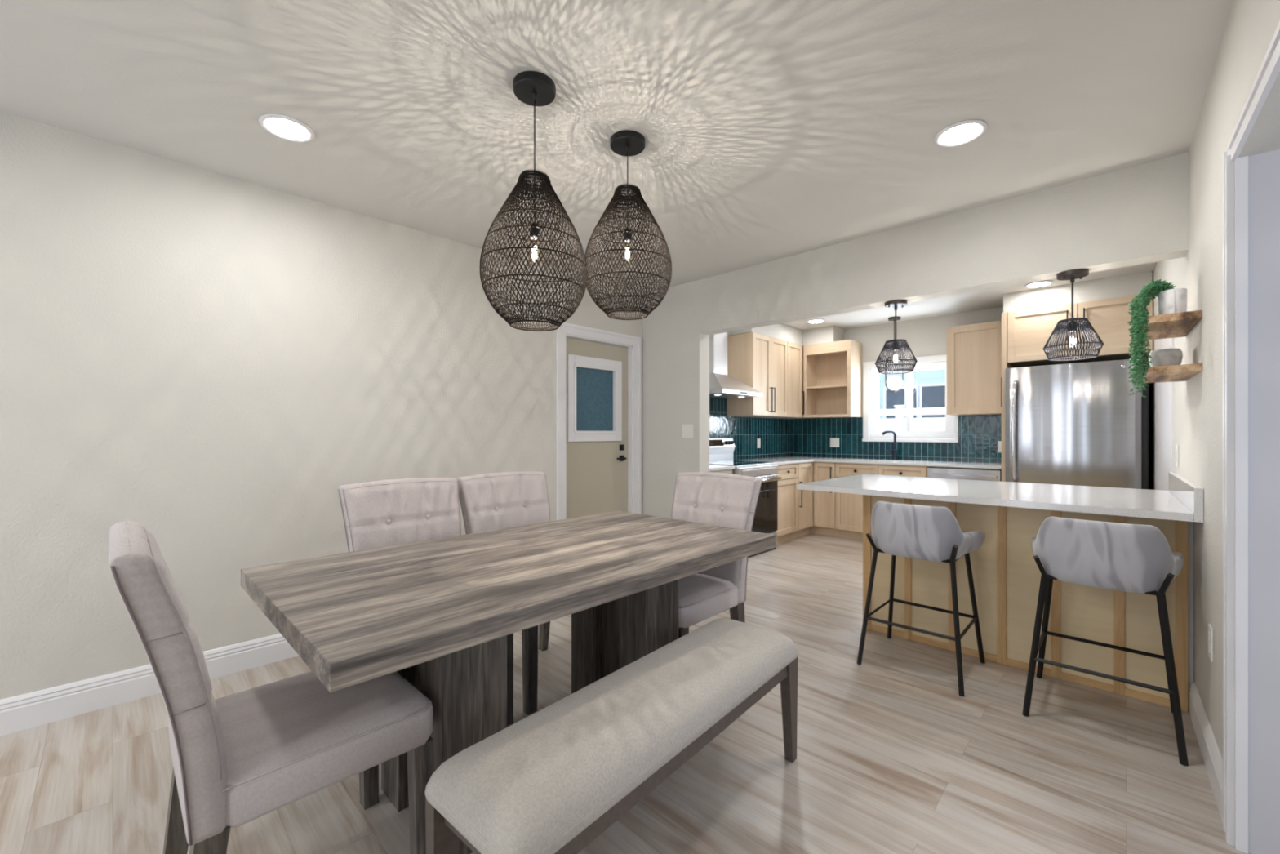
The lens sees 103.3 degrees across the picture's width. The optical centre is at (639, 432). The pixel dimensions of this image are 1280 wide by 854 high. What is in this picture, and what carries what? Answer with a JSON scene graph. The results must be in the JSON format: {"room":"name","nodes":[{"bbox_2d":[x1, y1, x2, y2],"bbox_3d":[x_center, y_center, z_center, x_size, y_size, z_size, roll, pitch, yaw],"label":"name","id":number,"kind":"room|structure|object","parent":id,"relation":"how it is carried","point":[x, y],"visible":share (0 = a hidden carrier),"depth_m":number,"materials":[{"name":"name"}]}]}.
{"room":"dining room","nodes":[
{"label":"dining room","id":0,"kind":"room"},
{"bbox_2d":[0,111,786,699],"bbox_3d":[-1.114,-0.042,3.719,0.140,2.540,9.300,0,0,44],"label":"wall","id":1,"kind":"structure","parent":0,"point":[202,359],"depth_m":2.53,"materials":[{"name":"white paint"}]},
{"bbox_2d":[0,633,298,735],"bbox_3d":[-2.425,1.157,2.242,0.016,0.142,5.073,0,0,44],"label":"baseboard","id":2,"kind":"structure","parent":1,"relation":"attached to","point":[30,709],"depth_m":2.28,"materials":[{"name":"white"}]},
{"bbox_2d":[565,337,627,519],"bbox_3d":[-0.375,0.213,4.458,0.096,2.019,0.762,0,0,44],"label":"door","id":3,"kind":"structure","parent":1,"relation":"in","point":[597,373],"depth_m":4.45,"materials":[{"name":"beige paint"}]},
{"bbox_2d":[556,322,640,519],"bbox_3d":[-0.382,0.166,4.465,0.162,2.125,0.960,0,0,44],"label":"trim","id":4,"kind":"structure","parent":1,"relation":"attached to","point":[633,343],"depth_m":4.49,"materials":[{"name":"white"}]},
{"bbox_2d":[709,332,762,399],"bbox_3d":[0.895,-0.848,5.361,0.480,0.924,0.752,0,0,44],"label":"range hood","id":5,"kind":"object","parent":1,"relation":"attached to","point":[722,385],"visible":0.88,"depth_m":5.33,"materials":[{"name":"metal"}]},
{"bbox_2d":[727,332,786,417],"bbox_3d":[1.401,-0.654,5.958,0.382,0.915,0.781,0,0,44],"label":"upper cabinet","id":6,"kind":"object","parent":1,"relation":"attached to","point":[758,361],"visible":1,"depth_m":5.76,"materials":[{"name":"brown wood"}]},
{"bbox_2d":[768,341,805,418],"bbox_3d":[1.936,-0.654,6.514,0.382,0.915,0.758,0,0,44],"label":"upper cabinet","id":7,"kind":"object","parent":1,"relation":"attached to","point":[795,393],"visible":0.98,"depth_m":6.31,"materials":[{"name":"brown wood"}]},
{"bbox_2d":[709,397,1001,462],"bbox_3d":[1.978,-0.052,5.063,2.457,0.760,2.795,0,0,44],"label":"tile backsplash","id":8,"kind":"structure","parent":1,"relation":"attached to","point":[979,435],"depth_m":6.10,"materials":[{"name":"teal tile"}]},
{"bbox_2d":[756,438,760,448],"bbox_3d":[1.477,0.128,6.291,0.008,0.118,0.072,0,0,44],"label":"wall outlet","id":9,"kind":"object","parent":8,"relation":"attached to","point":[758,440],"visible":1,"depth_m":6.29,"materials":[{"name":"white plastic"}]},
{"bbox_2d":[830,437,839,447],"bbox_3d":[2.493,0.123,6.485,0.118,0.118,0.008,0,0,44],"label":"wall outlet","id":10,"kind":"object","parent":8,"relation":"attached to","point":[834,442],"visible":1,"depth_m":6.48,"materials":[{"name":"white plastic"}]},
{"bbox_2d":[998,440,1001,452],"bbox_3d":[3.769,0.143,5.259,0.085,0.118,0.008,0,0,44],"label":"wall outlet","id":11,"kind":"object","parent":8,"relation":"attached to","point":[999,442],"visible":0.41,"depth_m":5.28,"materials":[{"name":"white plastic"}]},
{"bbox_2d":[0,0,1234,329],"bbox_3d":[1.120,-1.362,1.462,6.810,0.100,9.460,0,0,44],"label":"ceiling","id":12,"kind":"structure","parent":0,"point":[772,130],"depth_m":1.99,"materials":[{"name":"white paint"}]},
{"bbox_2d":[258,113,315,142],"bbox_3d":[-1.515,-1.306,2.176,0.200,0.009,0.200,0,0,44],"label":"recessed light","id":13,"kind":"object","parent":12,"relation":"in","point":[286,127],"visible":1,"depth_m":2.17,"materials":[{"name":"white plastic"}]},
{"bbox_2d":[265,118,309,139],"bbox_3d":[-1.515,-1.305,2.176,0.156,0.001,0.156,0,0,44],"label":"diffuser","id":14,"kind":"object","parent":13,"relation":"attached to","point":[282,127],"depth_m":2.18,"materials":[{"name":"white plastic"}]},
{"bbox_2d":[479,71,586,331],"bbox_3d":[-0.398,-0.857,1.914,0.396,0.910,0.396,0,0,-39],"label":"pendant lamp","id":15,"kind":"object","parent":12,"relation":"hanging from","point":[533,88],"visible":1,"depth_m":1.84,"materials":[{"name":"black wicker"}]},
{"bbox_2d":[529,222,539,239],"bbox_3d":[-0.398,-0.762,1.914,0.038,0.056,0.037,0,0,44],"label":"socket","id":16,"kind":"object","parent":15,"relation":"attached to","point":[533,233],"depth_m":1.90,"materials":[{"name":"black metal"}]},
{"bbox_2d":[584,129,671,319],"bbox_3d":[-0.056,-0.919,2.272,0.396,0.786,0.396,0,0,-39],"label":"pendant lamp","id":17,"kind":"object","parent":12,"relation":"hanging from","point":[627,143],"visible":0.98,"depth_m":2.20,"materials":[{"name":"black wicker"}]},
{"bbox_2d":[623,228,631,243],"bbox_3d":[-0.056,-0.886,2.272,0.038,0.056,0.037,0,0,44],"label":"socket","id":18,"kind":"object","parent":17,"relation":"attached to","point":[625,234],"depth_m":2.26,"materials":[{"name":"black metal"}]},
{"bbox_2d":[807,319,825,323],"bbox_3d":[2.059,-1.306,5.926,0.200,0.009,0.200,0,0,44],"label":"recessed light","id":19,"kind":"object","parent":12,"relation":"in","point":[813,321],"visible":1,"depth_m":5.92,"materials":[{"name":"white"}]},
{"bbox_2d":[808,320,822,323],"bbox_3d":[2.059,-1.305,5.926,0.156,0.001,0.156,0,0,44],"label":"diffuser","id":20,"kind":"object","parent":19,"relation":"attached to","point":[815,321],"depth_m":5.92,"materials":[{"name":"white plastic"}]},
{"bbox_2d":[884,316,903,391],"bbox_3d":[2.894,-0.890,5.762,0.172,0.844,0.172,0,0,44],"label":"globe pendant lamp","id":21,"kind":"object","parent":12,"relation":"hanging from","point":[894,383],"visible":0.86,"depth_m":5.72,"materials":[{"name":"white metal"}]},
{"bbox_2d":[933,119,987,146],"bbox_3d":[1.400,-1.306,2.215,0.200,0.009,0.200,0,0,44],"label":"recessed light","id":22,"kind":"object","parent":12,"relation":"in","point":[962,132],"visible":1,"depth_m":2.21,"materials":[{"name":"white plastic"}]},
{"bbox_2d":[939,124,981,144],"bbox_3d":[1.400,-1.305,2.215,0.156,0.001,0.156,0,0,44],"label":"diffuser","id":23,"kind":"object","parent":22,"relation":"attached to","point":[963,133],"depth_m":2.21,"materials":[{"name":"white plastic"}]},
{"bbox_2d":[1024,280,1053,288],"bbox_3d":[3.507,-1.306,4.452,0.200,0.009,0.200,0,0,44],"label":"recessed light","id":24,"kind":"object","parent":12,"relation":"in","point":[1041,283],"visible":0.99,"depth_m":4.44,"materials":[{"name":"white"}]},
{"bbox_2d":[1027,282,1050,287],"bbox_3d":[3.507,-1.305,4.452,0.156,0.001,0.156,0,0,44],"label":"diffuser","id":25,"kind":"object","parent":24,"relation":"attached to","point":[1039,284],"depth_m":4.45,"materials":[{"name":"white plastic"}]},
{"bbox_2d":[0,533,1251,853],"bbox_3d":[1.120,1.278,1.462,6.810,0.100,9.460,0,0,44],"label":"floor","id":26,"kind":"structure","parent":0,"point":[891,758],"depth_m":1.82,"materials":[{"name":"brown wood"}]},
{"bbox_2d":[108,520,433,853],"bbox_3d":[-0.945,0.722,1.333,0.523,1.012,0.626,0,0,44],"label":"dining chair","id":27,"kind":"object","parent":26,"relation":"on","point":[238,758],"visible":0.99,"depth_m":1.16,"materials":[{"name":"fabric"}]},
{"bbox_2d":[338,477,513,725],"bbox_3d":[-0.916,0.722,2.190,0.626,1.012,0.523,0,0,44],"label":"dining chair","id":28,"kind":"object","parent":26,"relation":"on","point":[392,512],"visible":0.44,"depth_m":2.29,"materials":[{"name":"fabric"}]},
{"bbox_2d":[456,471,550,715],"bbox_3d":[-0.545,0.722,2.583,0.626,1.012,0.523,0,0,44],"label":"dining chair","id":29,"kind":"object","parent":26,"relation":"on","point":[505,500],"visible":0.49,"depth_m":2.66,"materials":[{"name":"fabric"}]},
{"bbox_2d":[240,511,775,853],"bbox_3d":[-0.377,0.848,2.040,1.040,0.760,1.810,0,0,44],"label":"dining table","id":30,"kind":"object","parent":26,"relation":"on","point":[440,614],"visible":0.7,"depth_m":1.60,"materials":[{"name":"grey wood"}]},
{"bbox_2d":[424,617,798,853],"bbox_3d":[0.050,0.984,1.539,0.364,0.489,1.290,0,0,41],"label":"bench","id":31,"kind":"object","parent":26,"relation":"on","point":[555,779],"visible":1,"depth_m":1.25,"materials":[{"name":"beige fabric"}]},
{"bbox_2d":[671,471,761,638],"bbox_3d":[0.221,0.722,2.547,0.523,1.012,0.626,0,0,44],"label":"dining chair","id":32,"kind":"object","parent":26,"relation":"on","point":[716,499],"visible":0.61,"depth_m":2.56,"materials":[{"name":"fabric"}]},
{"bbox_2d":[709,469,732,474],"bbox_3d":[0.522,0.785,4.863,0.632,0.885,0.477,0,0,44],"label":"base cabinet","id":33,"kind":"object","parent":26,"relation":"on","point":[725,471],"visible":0.03,"depth_m":4.74,"materials":[{"name":"brown wood"}]},
{"bbox_2d":[709,464,735,471],"bbox_3d":[0.521,0.328,4.863,0.606,0.029,0.488,0,0,44],"label":"countertop","id":34,"kind":"structure","parent":33,"relation":"on","point":[712,467],"depth_m":4.72,"materials":[{"name":"white stone"}]},
{"bbox_2d":[709,438,781,558],"bbox_3d":[0.988,0.643,5.284,0.695,1.170,0.756,0,0,44],"label":"stove","id":35,"kind":"object","parent":26,"relation":"on","point":[721,450],"visible":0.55,"depth_m":5.23,"materials":[{"name":"metal"}]},
{"bbox_2d":[709,460,773,465],"bbox_3d":[0.985,0.310,5.287,0.515,0.005,0.726,0,0,44],"label":"cooktop","id":36,"kind":"object","parent":35,"relation":"in","point":[711,462],"depth_m":5.27,"materials":[{"name":"white glass"}]},
{"bbox_2d":[774,462,797,543],"bbox_3d":[1.416,0.785,5.795,0.629,0.885,0.561,0,0,44],"label":"base cabinet","id":37,"kind":"object","parent":26,"relation":"on","point":[788,484],"visible":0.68,"depth_m":5.64,"materials":[{"name":"brown wood"}]},
{"bbox_2d":[791,461,837,538],"bbox_3d":[2.033,0.785,6.270,0.860,0.885,0.976,0,0,44],"label":"base cabinet","id":38,"kind":"object","parent":26,"relation":"on","point":[815,508],"visible":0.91,"depth_m":5.99,"materials":[{"name":"brown wood"}]},
{"bbox_2d":[733,456,1001,469],"bbox_3d":[2.413,0.328,5.506,2.444,0.029,1.528,0,0,44],"label":"countertop","id":39,"kind":"structure","parent":38,"relation":"on","point":[781,460],"depth_m":5.62,"materials":[{"name":"white stone"}]},
{"bbox_2d":[881,430,897,459],"bbox_3d":[2.910,0.142,5.909,0.179,0.343,0.065,0,0,8],"label":"faucet","id":40,"kind":"object","parent":39,"relation":"on","point":[895,451],"visible":0.99,"depth_m":5.89,"materials":[{"name":"black metal"}]},
{"bbox_2d":[835,462,927,541],"bbox_3d":[2.809,0.785,5.766,0.954,0.885,0.627,0,0,44],"label":"base cabinet","id":41,"kind":"object","parent":26,"relation":"on","point":[848,507],"visible":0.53,"depth_m":5.76,"materials":[{"name":"brown wood"}]},
{"bbox_2d":[857,501,985,696],"bbox_3d":[1.498,0.795,2.700,0.516,0.870,0.499,0,0,44],"label":"bar stool","id":42,"kind":"object","parent":26,"relation":"on","point":[923,532],"visible":1,"depth_m":2.55,"materials":[{"name":"grey fabric"}]},
{"bbox_2d":[927,466,1001,481],"bbox_3d":[3.382,0.787,5.213,0.630,0.881,0.615,0,0,44],"label":"dishwasher","id":43,"kind":"object","parent":26,"relation":"on","point":[971,473],"visible":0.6,"depth_m":4.99,"materials":[{"name":"silver metal"}]},
{"bbox_2d":[1001,311,1013,481],"bbox_3d":[3.634,0.048,4.980,0.042,2.360,0.618,0,0,44],"label":"panel","id":44,"kind":"object","parent":26,"relation":"on","point":[1004,315],"visible":0.21,"depth_m":4.76,"materials":[{"name":"brown wood"}]},
{"bbox_2d":[862,494,1193,711],"bbox_3d":[2.147,0.792,2.949,1.414,0.872,0.672,0,0,44],"label":"base cabinet","id":45,"kind":"object","parent":26,"relation":"on","point":[1006,575],"visible":0.48,"depth_m":2.63,"materials":[{"name":"brown wood"}]},
{"bbox_2d":[797,471,1203,522],"bbox_3d":[2.000,0.287,3.005,1.720,0.135,1.115,0,0,44],"label":"countertop","id":46,"kind":"structure","parent":45,"relation":"on","point":[1183,500],"depth_m":2.64,"materials":[{"name":"white stone"}]},
{"bbox_2d":[1004,359,1148,488],"bbox_3d":[3.887,0.310,4.528,0.923,1.795,0.863,0,0,44],"label":"fridge","id":47,"kind":"object","parent":26,"relation":"on","point":[1080,424],"visible":0.43,"depth_m":4.25,"materials":[{"name":"silver metal"}]},
{"bbox_2d":[1022,515,1188,765],"bbox_3d":[2.010,0.795,2.209,0.516,0.870,0.499,0,0,44],"label":"bar stool","id":48,"kind":"object","parent":26,"relation":"on","point":[1116,556],"visible":1,"depth_m":2.05,"materials":[{"name":"grey fabric"}]},
{"bbox_2d":[642,151,1188,518],"bbox_3d":[1.345,-0.042,3.630,3.530,2.540,0.140,0,0,44],"label":"wall","id":49,"kind":"structure","parent":0,"point":[1136,215],"depth_m":3.25,"materials":[{"name":"white paint"}]},
{"bbox_2d":[682,424,693,437],"bbox_3d":[0.412,-0.017,4.416,0.118,0.118,0.018,0,0,44],"label":"light switch","id":50,"kind":"object","parent":49,"relation":"attached to","point":[687,429],"visible":1,"depth_m":4.42,"materials":[{"name":"white plastic"}]},
{"bbox_2d":[875,299,917,373],"bbox_3d":[1.674,-0.626,3.314,0.249,0.459,0.249,0,0,44],"label":"pendant lamp","id":51,"kind":"object","parent":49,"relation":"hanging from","point":[896,346],"visible":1,"depth_m":3.27,"materials":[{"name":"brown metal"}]},
{"bbox_2d":[1042,268,1103,360],"bbox_3d":[2.309,-0.626,2.704,0.249,0.459,0.249,0,0,44],"label":"pendant lamp","id":52,"kind":"object","parent":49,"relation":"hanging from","point":[1070,326],"visible":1,"depth_m":2.67,"materials":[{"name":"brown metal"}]},
{"bbox_2d":[1067,320,1077,332],"bbox_3d":[2.309,-0.567,2.704,0.038,0.056,0.037,0,0,44],"label":"socket","id":53,"kind":"object","parent":52,"relation":"attached to","point":[1073,321],"depth_m":2.69,"materials":[{"name":"black metal"}]},
{"bbox_2d":[727,271,1152,346],"bbox_3d":[2.775,-1.214,5.168,3.462,0.195,1.540,0,0,44],"label":"wall","id":54,"kind":"structure","parent":0,"point":[1128,285],"depth_m":4.58,"materials":[{"name":"white paint"}]},
{"bbox_2d":[799,306,1149,488],"bbox_3d":[3.483,-0.042,5.654,3.810,2.540,0.140,0,0,44],"label":"wall","id":55,"kind":"structure","parent":0,"point":[926,336],"depth_m":5.81,"materials":[{"name":"white paint"}]},
{"bbox_2d":[803,339,862,417],"bbox_3d":[2.409,-0.654,6.344,0.595,0.915,0.346,0,0,44],"label":"upper cabinet","id":56,"kind":"object","parent":55,"relation":"attached to","point":[833,371],"visible":1,"depth_m":6.41,"materials":[{"name":"brown wood"}]},
{"bbox_2d":[862,354,958,442],"bbox_3d":[3.143,-0.385,5.921,1.020,0.975,0.125,0,0,44],"label":"window","id":57,"kind":"structure","parent":55,"relation":"in","point":[950,434],"depth_m":5.93,"materials":[{"name":"white plastic"}]},
{"bbox_2d":[946,320,1001,415],"bbox_3d":[3.514,-0.653,5.259,0.512,0.918,0.382,0,0,44],"label":"upper cabinet","id":58,"kind":"object","parent":55,"relation":"attached to","point":[974,351],"visible":0.77,"depth_m":5.16,"materials":[{"name":"brown wood"}]},
{"bbox_2d":[1007,294,1152,367],"bbox_3d":[3.985,-0.894,4.620,0.958,0.475,0.652,0,0,44],"label":"upper cabinet","id":59,"kind":"object","parent":55,"relation":"attached to","point":[1028,331],"visible":0.64,"depth_m":4.49,"materials":[{"name":"brown wood"}]},
{"bbox_2d":[1149,0,1279,759],"bbox_3d":[1.557,-0.042,1.167,0.140,2.540,9.045,0,0,43],"label":"wall","id":60,"kind":"structure","parent":0,"point":[1251,25],"depth_m":1.85,"materials":[{"name":"white paint"}]},
{"bbox_2d":[1155,337,1174,490],"bbox_3d":[3.513,0.208,3.406,0.010,2.040,1.460,0,0,43],"label":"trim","id":61,"kind":"structure","parent":60,"relation":"attached to","point":[1164,391],"depth_m":3.30,"materials":[{"name":"white"}]},
{"bbox_2d":[1142,363,1202,382],"bbox_3d":[2.389,-0.265,2.287,0.161,0.030,0.550,0,0,44],"label":"wall shelf","id":62,"kind":"object","parent":60,"relation":"attached to","point":[1184,372],"visible":0.86,"depth_m":2.13,"materials":[{"name":"brown wood"}]},
{"bbox_2d":[1148,348,1182,366],"bbox_3d":[2.399,-0.330,2.313,0.110,0.098,0.110,0,0,44],"label":"pot","id":63,"kind":"object","parent":62,"relation":"on","point":[1166,357],"visible":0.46,"depth_m":2.28,"materials":[{"name":"white ceramic"}]},
{"bbox_2d":[1144,310,1202,339],"bbox_3d":[2.389,-0.479,2.287,0.161,0.030,0.550,0,0,44],"label":"wall shelf","id":64,"kind":"object","parent":60,"relation":"attached to","point":[1175,325],"visible":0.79,"depth_m":2.17,"materials":[{"name":"brown wood"}]},
{"bbox_2d":[1126,279,1187,397],"bbox_3d":[2.254,-0.420,2.249,0.194,0.524,0.205,0,0,-16],"label":"potted plant","id":65,"kind":"object","parent":64,"relation":"on","point":[1171,300],"visible":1,"depth_m":2.21,"materials":[{"name":"green plant"}]},
{"bbox_2d":[1175,444,1178,466],"bbox_3d":[2.884,0.123,2.721,0.010,0.120,0.074,0,0,43],"label":"light switch","id":66,"kind":"object","parent":60,"relation":"attached to","point":[1176,446],"visible":1,"depth_m":2.69,"materials":[{"name":"white plastic"}]},
{"bbox_2d":[1189,681,1222,823],"bbox_3d":[2.118,1.157,1.893,0.016,0.142,0.876,0,0,43],"label":"baseboard","id":67,"kind":"structure","parent":60,"relation":"attached to","point":[1211,756],"depth_m":1.84,"materials":[{"name":"white"}]},
{"bbox_2d":[1208,623,1213,662],"bbox_3d":[2.085,0.766,1.852,0.008,0.120,0.074,0,0,43],"label":"wall outlet","id":68,"kind":"object","parent":60,"relation":"attached to","point":[1211,631],"visible":1,"depth_m":1.83,"materials":[{"name":"white plastic"}]},
{"bbox_2d":[1222,21,1279,853],"bbox_3d":[1.246,0.182,0.930,0.040,2.092,1.719,0,0,43],"label":"trim","id":69,"kind":"structure","parent":60,"relation":"attached to","point":[1235,170],"depth_m":1.49,"materials":[{"name":"white"}]},
{"bbox_2d":[1248,149,1279,853],"bbox_3d":[1.874,0.160,0.320,1.780,2.137,1.798,0,0,44],"label":"wall","id":70,"kind":"structure","parent":0,"point":[1264,169],"depth_m":1.46,"materials":[{"name":"grey paint"}]},
{"label":"outside","id":71,"kind":"structure","parent":0,"visible":0},
{"bbox_3d":[5.322,1.453,9.149,13.000,0.150,7.430,0,0,44],"label":"ground","id":72,"kind":"structure","parent":71,"visible":0},
{"bbox_2d":[879,368,945,418],"bbox_3d":[5.694,-0.497,10.546,7.800,3.750,2.900,0,0,44],"label":"neighbouring house","id":73,"kind":"structure","parent":72,"relation":"on","point":[929,385],"depth_m":9.56,"materials":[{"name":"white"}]},
{"bbox_2d":[879,404,945,431],"bbox_3d":[4.266,0.458,8.410,5.500,1.840,0.150,0,0,44],"label":"vinyl fence","id":74,"kind":"object","parent":72,"relation":"on","point":[898,423],"visible":0.15,"depth_m":8.20,"materials":[{"name":"white plastic"}]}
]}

